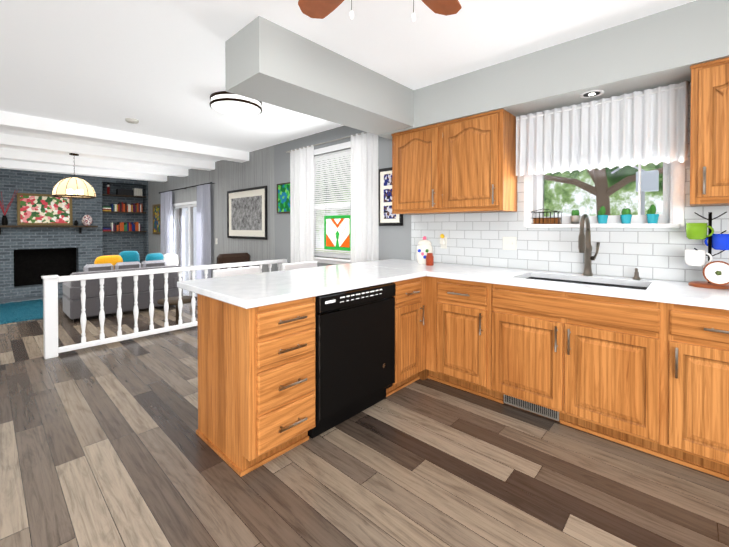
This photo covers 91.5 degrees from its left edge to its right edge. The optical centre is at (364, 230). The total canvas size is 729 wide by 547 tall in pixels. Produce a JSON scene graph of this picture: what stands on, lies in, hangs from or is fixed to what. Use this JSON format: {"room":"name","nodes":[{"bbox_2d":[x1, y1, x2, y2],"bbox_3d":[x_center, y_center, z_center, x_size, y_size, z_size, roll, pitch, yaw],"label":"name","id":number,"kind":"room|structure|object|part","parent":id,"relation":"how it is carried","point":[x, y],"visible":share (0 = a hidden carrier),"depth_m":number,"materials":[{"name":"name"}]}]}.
{"room":"kitchen","nodes":[
{"label":"kitchen","id":0,"kind":"room"},
{"bbox_2d":[0,169,148,299],"bbox_3d":[-8.627,0.153,7.746,0.520,3.080,7.200,1,1,43],"label":"brick wall","id":1,"kind":"structure","parent":0,"point":[90,244],"depth_m":8.84,"materials":[{"name":"grey brick"}]},
{"bbox_2d":[14,248,75,286],"bbox_3d":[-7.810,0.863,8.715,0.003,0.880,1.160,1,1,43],"label":"fireplace","id":2,"kind":"object","parent":1,"relation":"attached to","point":[32,266],"depth_m":8.64,"materials":[{"name":"black metal"}]},
{"bbox_2d":[0,225,97,233],"bbox_3d":[-7.570,-0.023,8.331,0.218,0.200,2.100,1,1,43],"label":"mantel shelf","id":3,"kind":"object","parent":1,"relation":"attached to","point":[80,230],"visible":1,"depth_m":8.25,"materials":[{"name":"brown wood"}]},
{"bbox_2d":[0,190,17,224],"bbox_3d":[-7.967,-0.523,7.887,0.138,0.807,0.393,0,1,37],"label":"vase","id":4,"kind":"object","parent":3,"relation":"on","point":[4,221],"depth_m":7.86,"materials":[{"name":"black ceramic"}]},
{"bbox_2d":[17,193,72,224],"bbox_3d":[-7.556,-0.496,8.422,0.079,0.740,0.980,1,1,43],"label":"framed picture","id":5,"kind":"object","parent":3,"relation":"on","point":[40,209],"visible":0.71,"depth_m":8.39,"materials":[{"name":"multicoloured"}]},
{"bbox_2d":[74,215,92,225],"bbox_3d":[-7.026,-0.266,8.879,0.227,0.270,0.381,0,1,34],"label":"decorative ball","id":6,"kind":"object","parent":3,"relation":"on","point":[86,220],"depth_m":8.87,"materials":[{"name":"pink"}]},
{"bbox_2d":[102,182,146,231],"bbox_3d":[-6.614,-0.624,9.757,0.298,1.330,1.018,1,1,43],"label":"shelf","id":7,"kind":"object","parent":1,"relation":"in","point":[121,207],"visible":1,"depth_m":9.70,"materials":[{"name":"brown wood"}]},
{"bbox_2d":[0,298,197,364],"bbox_3d":[-6.194,1.668,5.488,7.140,0.100,7.200,1,1,43],"label":"floor","id":8,"kind":"structure","parent":0,"point":[22,341],"depth_m":5.80,"materials":[{"name":"brown wood"}]},
{"bbox_2d":[0,299,42,323],"bbox_3d":[-6.957,1.579,6.933,2.150,0.044,1.170,1,1,43],"label":"shag rug","id":9,"kind":"object","parent":8,"relation":"on","point":[11,312],"visible":0.83,"depth_m":6.90,"materials":[{"name":"teal carpet"}]},
{"bbox_2d":[0,293,62,303],"bbox_3d":[-7.422,1.561,8.360,0.419,0.049,1.860,1,1,43],"label":"hearth","id":10,"kind":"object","parent":8,"relation":"on","point":[4,301],"depth_m":7.98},
{"bbox_2d":[63,260,182,321],"bbox_3d":[-4.811,1.110,7.160,0.950,0.980,1.860,1,1,43],"label":"sofa","id":11,"kind":"object","parent":8,"relation":"on","point":[72,305],"visible":0.71,"depth_m":6.71,"materials":[{"name":"fabric"}]},
{"bbox_2d":[157,296,196,329],"bbox_3d":[-2.656,1.298,5.052,0.500,0.650,0.500,1,1,43],"label":"round side table","id":12,"kind":"object","parent":8,"relation":"on","point":[175,299],"visible":0.52,"depth_m":5.02,"materials":[{"name":"brown wood"}]},
{"bbox_2d":[217,252,250,268],"bbox_3d":[-2.173,0.981,5.638,0.600,1.270,0.560,1,1,43],"label":"leather armchair","id":13,"kind":"object","parent":8,"relation":"on","point":[232,258],"visible":0.06,"depth_m":5.40,"materials":[{"name":"brown leather"}]},
{"bbox_2d":[0,0,695,168],"bbox_3d":[-3.396,-1.393,2.839,14.800,0.120,7.200,1,1,43],"label":"ceiling","id":14,"kind":"structure","parent":0,"point":[155,68],"depth_m":2.58,"materials":[{"name":"white paint"}]},
{"bbox_2d":[0,111,248,181],"bbox_3d":[-5.985,-1.283,5.123,4.340,0.150,6.999,1,1,43],"label":"ceiling beams","id":15,"kind":"structure","parent":14,"relation":"attached to","point":[31,161],"depth_m":5.83,"materials":[{"name":"white paint"}]},
{"bbox_2d":[51,153,95,198],"bbox_3d":[-4.586,-0.871,5.614,0.552,0.685,0.552,1,1,43],"label":"dome pendant light","id":16,"kind":"object","parent":15,"relation":"hanging from","point":[74,187],"visible":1,"depth_m":5.47,"materials":[{"name":"beige glass"}]},
{"bbox_2d":[125,118,138,123],"bbox_3d":[-2.823,-1.331,4.317,0.140,0.037,0.140,1,1,43],"label":"smoke detector","id":17,"kind":"object","parent":14,"relation":"attached to","point":[132,120],"visible":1,"depth_m":4.27,"materials":[{"name":"white plastic"}]},
{"bbox_2d":[210,91,261,115],"bbox_3d":[-1.315,-1.285,3.647,0.508,0.114,0.508,1,1,43],"label":"flush-mount ceiling light","id":18,"kind":"object","parent":14,"relation":"attached to","point":[227,103],"visible":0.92,"depth_m":3.51,"materials":[{"name":"white glass"}]},
{"bbox_2d":[298,0,343,18],"label":"blade","id":19,"kind":"object","parent":14,"relation":"hanging from","point":[319,9],"depth_m":1.64,"materials":[{"name":"brown wood"}]},
{"bbox_2d":[421,0,461,15],"label":"blade","id":20,"kind":"object","parent":14,"relation":"hanging from","point":[443,7],"depth_m":1.64,"materials":[{"name":"brown wood"}]},
{"bbox_2d":[225,0,728,139],"bbox_3d":[1.676,-1.139,1.385,5.400,0.358,1.999,1,1,43],"label":"soffit","id":21,"kind":"object","parent":14,"relation":"attached to","point":[269,62],"depth_m":2.49,"materials":[{"name":"grey paint"}]},
{"bbox_2d":[580,90,603,97],"bbox_3d":[1.614,-0.970,2.521,0.150,0.004,0.150,1,1,43],"label":"recessed light","id":22,"kind":"object","parent":21,"relation":"in","point":[591,93],"visible":1,"depth_m":2.51,"materials":[{"name":"white paint"}]},
{"bbox_2d":[516,81,687,176],"bbox_3d":[1.668,-0.698,2.630,1.075,0.517,0.074,1,1,43],"label":"valance","id":23,"kind":"object","parent":21,"relation":"hanging from","point":[643,128],"visible":1,"depth_m":2.56,"materials":[{"name":"white fabric"}]},
{"bbox_2d":[0,326,728,546],"bbox_3d":[-0.788,1.523,0.433,7.660,0.500,7.200,1,1,43],"label":"floor","id":24,"kind":"structure","parent":0,"point":[105,445],"depth_m":1.81,"materials":[{"name":"brown wood"}]},
{"bbox_2d":[41,259,286,358],"bbox_3d":[-2.167,0.831,4.457,0.124,0.797,2.790,1,1,43],"label":"balustrade railing","id":25,"kind":"object","parent":24,"relation":"on","point":[52,349],"visible":0.67,"depth_m":3.87,"materials":[{"name":"white paint"}]},
{"bbox_2d":[213,266,259,277],"bbox_3d":[-1.019,0.791,3.092,0.420,0.905,0.440,1,1,43],"label":"dining chair","id":26,"kind":"object","parent":24,"relation":"on","point":[235,271],"visible":0.15,"depth_m":3.18,"materials":[{"name":"white paint"}]},
{"bbox_2d":[200,295,315,472],"bbox_3d":[-0.644,0.817,2.151,0.645,0.874,0.371,1,1,43],"label":"base cabinet","id":27,"kind":"object","parent":24,"relation":"on","point":[258,364],"depth_m":1.92,"materials":[{"name":"brown wood"}]},
{"bbox_2d":[282,261,316,269],"bbox_3d":[-0.541,0.786,3.603,0.420,0.905,0.440,1,1,43],"label":"dining chair","id":28,"kind":"object","parent":24,"relation":"on","point":[297,265],"visible":0.19,"depth_m":3.68,"materials":[{"name":"white paint"}]},
{"bbox_2d":[308,283,395,438],"bbox_3d":[-0.236,0.815,2.538,0.610,0.866,0.716,1,1,43],"label":"dishwasher","id":29,"kind":"object","parent":24,"relation":"on","point":[355,348],"visible":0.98,"depth_m":2.28,"materials":[{"name":"black metal"}]},
{"bbox_2d":[386,281,399,396],"bbox_3d":[-0.259,0.813,2.563,0.645,0.874,0.758,1,1,43],"label":"base cabinet","id":30,"kind":"object","parent":24,"relation":"on","point":[395,386],"depth_m":2.64,"materials":[{"name":"brown wood"}]},
{"bbox_2d":[177,263,428,308],"bbox_3d":[-0.378,0.354,2.613,0.915,0.039,1.560,1,1,43],"label":"countertop","id":31,"kind":"structure","parent":30,"relation":"on","point":[248,291],"depth_m":2.31,"materials":[{"name":"white stone"}]},
{"bbox_2d":[400,277,423,388],"bbox_3d":[0.115,0.808,2.963,0.645,0.874,0.336,1,1,43],"label":"base cabinet","id":32,"kind":"object","parent":24,"relation":"on","point":[411,290],"depth_m":2.77,"materials":[{"name":"brown wood"}]},
{"bbox_2d":[432,277,487,396],"bbox_3d":[0.973,0.808,2.953,0.430,0.874,0.696,1,1,43],"label":"base cabinet","id":33,"kind":"object","parent":24,"relation":"on","point":[459,364],"depth_m":2.71,"materials":[{"name":"brown wood"}]},
{"bbox_2d":[484,283,659,456],"bbox_3d":[1.483,0.814,2.477,0.965,0.874,0.696,1,1,43],"label":"base cabinet","id":34,"kind":"object","parent":24,"relation":"on","point":[651,377],"depth_m":2.17,"materials":[{"name":"brown wood"}]},
{"bbox_2d":[660,302,728,480],"bbox_3d":[2.010,0.819,1.984,0.479,0.874,0.696,1,1,43],"label":"base cabinet","id":35,"kind":"object","parent":24,"relation":"on","point":[694,340],"depth_m":1.82,"materials":[{"name":"brown wood"}]},
{"bbox_2d":[358,259,728,309],"bbox_3d":[1.645,0.448,2.311,4.285,0.221,0.712,1,1,43],"label":"countertop","id":36,"kind":"structure","parent":35,"relation":"on","point":[665,291],"depth_m":2.40,"materials":[{"name":"white stone"}]},
{"bbox_2d":[416,236,432,263],"bbox_3d":[0.588,0.189,3.502,0.164,0.270,0.180,1,1,43],"label":"cookie jar","id":37,"kind":"object","parent":36,"relation":"on","point":[424,247],"visible":0.9,"depth_m":3.45,"materials":[{"name":"white ceramic"}]},
{"bbox_2d":[426,253,433,265],"bbox_3d":[0.614,0.267,3.339,0.072,0.116,0.072,1,1,43],"label":"spice jar","id":38,"kind":"object","parent":36,"relation":"on","point":[429,259],"visible":1,"depth_m":3.31,"materials":[{"name":"glass"}]},
{"bbox_2d":[578,214,599,275],"bbox_3d":[1.621,0.107,2.572,0.104,0.454,0.263,1,1,43],"label":"gooseneck faucet","id":39,"kind":"object","parent":36,"relation":"on","point":[584,244],"visible":1,"depth_m":2.62,"materials":[{"name":"silver metal"}]},
{"bbox_2d":[633,268,640,279],"bbox_3d":[1.866,0.294,2.439,0.044,0.081,0.078,1,1,43],"label":"soap dispenser pump","id":40,"kind":"object","parent":36,"relation":"on","point":[636,275],"visible":1,"depth_m":2.44,"materials":[{"name":"silver metal"}]},
{"bbox_2d":[685,212,728,288],"bbox_3d":[2.084,0.112,2.147,0.219,0.452,0.201,1,1,43],"label":"tree stand","id":41,"kind":"object","parent":36,"relation":"on","point":[703,284],"depth_m":2.13,"materials":[{"name":"ceramic"}]},
{"bbox_3d":[2.068,0.134,2.130,0.219,0.362,0.153,1,1,43],"label":"mug tree stand cap","id":42,"kind":"part","parent":41,"relation":"part of","materials":[{"name":"white ceramic"}]},
{"bbox_2d":[148,126,684,277],"bbox_3d":[-1.006,0.179,5.413,14.800,3.080,0.200,1,1,43],"label":"wall","id":43,"kind":"structure","parent":0,"point":[269,167],"depth_m":5.88,"materials":[{"name":"grey paint"}]},
{"bbox_2d":[153,204,160,233],"bbox_3d":[-5.535,-0.306,9.482,0.660,0.800,0.030,1,1,43],"label":"picture frame","id":44,"kind":"object","parent":43,"relation":"attached to","point":[156,218],"visible":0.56,"depth_m":9.47,"materials":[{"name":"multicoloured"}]},
{"bbox_2d":[172,201,196,296],"bbox_3d":[-3.997,0.469,8.148,1.920,2.240,0.134,1,1,43],"label":"door","id":45,"kind":"structure","parent":43,"relation":"in","point":[185,234],"depth_m":8.35,"materials":[{"name":"white paint"}]},
{"bbox_2d":[159,182,214,305],"bbox_3d":[-4.138,0.294,8.112,3.080,2.550,0.134,1,1,43],"label":"door curtain","id":46,"kind":"object","parent":43,"relation":"hanging from","point":[203,256],"visible":0.6,"depth_m":7.40,"materials":[{"name":"white fabric"}]},
{"bbox_2d":[227,186,266,239],"bbox_3d":[-2.094,-0.301,6.265,1.360,0.880,0.030,1,1,43],"label":"framed picture","id":47,"kind":"object","parent":43,"relation":"attached to","point":[246,213],"visible":1,"depth_m":6.22,"materials":[{"name":"black"}]},
{"bbox_2d":[277,182,289,212],"bbox_3d":[-1.217,-0.502,5.444,0.420,0.460,0.030,1,1,43],"label":"picture frame","id":48,"kind":"object","parent":43,"relation":"attached to","point":[283,197],"visible":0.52,"depth_m":5.47,"materials":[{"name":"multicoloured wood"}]},
{"bbox_2d":[314,141,350,264],"bbox_3d":[-0.404,-0.345,4.807,1.250,1.570,0.176,1,1,43],"label":"window","id":49,"kind":"structure","parent":43,"relation":"in","point":[340,146],"depth_m":4.86,"materials":[{"name":"white paint"}]},
{"bbox_2d":[314,149,350,253],"bbox_3d":[-0.410,-0.373,4.800,1.080,1.359,0.045,1,1,43],"label":"window blinds","id":50,"kind":"object","parent":49,"relation":"attached to","point":[319,220],"visible":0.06,"depth_m":4.85,"materials":[{"name":"white paint"}]},
{"bbox_2d":[324,204,350,250],"bbox_3d":[-0.355,-0.164,4.715,0.540,0.840,0.020,1,1,43],"label":"stained glass panel","id":51,"kind":"object","parent":49,"relation":"hanging from","point":[337,232],"visible":0.94,"depth_m":4.71,"materials":[{"name":"multicoloured"}]},
{"bbox_2d":[314,256,350,262],"bbox_3d":[-0.436,0.381,4.780,1.280,0.030,0.150,1,1,43],"label":"window sill","id":52,"kind":"structure","parent":43,"relation":"attached to","point":[333,259],"depth_m":4.69,"materials":[{"name":"white paint"}]},
{"bbox_2d":[286,132,378,262],"bbox_3d":[-0.465,0.012,4.686,1.860,2.370,0.120,1,1,43],"label":"curtains","id":53,"kind":"object","parent":43,"relation":"hanging from","point":[364,205],"visible":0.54,"depth_m":4.34,"materials":[{"name":"white fabric"}]},
{"bbox_2d":[378,167,402,225],"bbox_3d":[0.288,-0.386,4.038,0.360,0.660,0.030,1,1,43],"label":"picture frame","id":54,"kind":"object","parent":43,"relation":"attached to","point":[387,217],"visible":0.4,"depth_m":4.07,"materials":[{"name":"black"}]},
{"bbox_2d":[391,109,516,214],"bbox_3d":[0.787,-0.573,3.325,1.138,0.810,0.384,1,1,43],"label":"upper cabinet","id":55,"kind":"object","parent":43,"relation":"attached to","point":[465,165],"visible":1,"depth_m":3.10,"materials":[{"name":"brown wood"}]},
{"bbox_2d":[411,82,728,281],"bbox_3d":[2.419,-0.313,2.061,5.225,1.304,0.012,1,1,43],"label":"tile backsplash","id":56,"kind":"structure","parent":43,"relation":"attached to","point":[648,253],"depth_m":2.82,"materials":[{"name":"white tile"}]},
{"bbox_2d":[440,234,446,248],"bbox_3d":[0.780,0.105,3.552,0.070,0.147,0.054,1,1,43],"label":"outlet","id":57,"kind":"object","parent":56,"relation":"attached to","point":[443,241],"visible":0.96,"depth_m":3.55,"materials":[{"name":"white plastic"}]},
{"bbox_2d":[503,237,516,249],"bbox_3d":[1.272,0.111,3.120,0.120,0.115,0.014,1,1,43],"label":"outlet","id":58,"kind":"object","parent":56,"relation":"attached to","point":[509,243],"visible":1,"depth_m":3.12,"materials":[{"name":"white plastic"}]},
{"bbox_2d":[526,223,679,227],"bbox_3d":[1.768,-0.037,2.726,0.980,0.030,0.135,1,1,43],"label":"window sill","id":59,"kind":"structure","parent":43,"relation":"attached to","point":[674,225],"depth_m":2.61,"materials":[{"name":"white paint"}]},
{"bbox_2d":[531,209,561,223],"bbox_3d":[1.514,-0.118,2.980,0.234,0.129,0.095,1,1,43],"label":"basket","id":60,"kind":"object","parent":59,"relation":"on","point":[550,220],"depth_m":2.93,"materials":[{"name":"brown wicker"}]},
{"bbox_2d":[570,210,579,223],"bbox_3d":[1.677,-0.111,2.827,0.072,0.113,0.072,1,1,43],"label":"cactus pot","id":61,"kind":"object","parent":59,"relation":"on","point":[575,217],"visible":1,"depth_m":2.81,"materials":[{"name":"grey ceramic"}]},
{"bbox_2d":[597,206,607,223],"bbox_3d":[1.811,-0.120,2.702,0.072,0.135,0.072,1,1,43],"label":"cactus pot","id":62,"kind":"object","parent":59,"relation":"on","point":[602,217],"visible":1,"depth_m":2.69,"materials":[{"name":"teal ceramic"}]},
{"bbox_2d":[620,208,631,223],"bbox_3d":[1.917,-0.108,2.603,0.072,0.113,0.072,1,1,43],"label":"cactus pot","id":63,"kind":"object","parent":59,"relation":"on","point":[626,216],"visible":0.98,"depth_m":2.58,"materials":[{"name":"teal ceramic"}]},
{"bbox_2d":[646,204,658,223],"bbox_3d":[2.028,-0.118,2.499,0.072,0.135,0.072,1,1,43],"label":"cactus pot","id":64,"kind":"object","parent":59,"relation":"on","point":[652,217],"visible":1,"depth_m":2.48,"materials":[{"name":"teal ceramic"}]},
{"bbox_2d":[524,160,684,226],"bbox_3d":[1.795,-0.512,2.749,1.020,0.960,0.176,1,1,43],"label":"window","id":65,"kind":"structure","parent":43,"relation":"in","point":[638,190],"depth_m":2.72,"materials":[{"name":"clear glass"}]},
{"bbox_2d":[690,57,728,206],"bbox_3d":[2.358,-0.557,1.857,0.968,0.810,0.384,1,1,43],"label":"upper cabinet","id":66,"kind":"object","parent":43,"relation":"attached to","point":[709,158],"visible":1,"depth_m":2.02,"materials":[{"name":"brown wood"}]}
]}

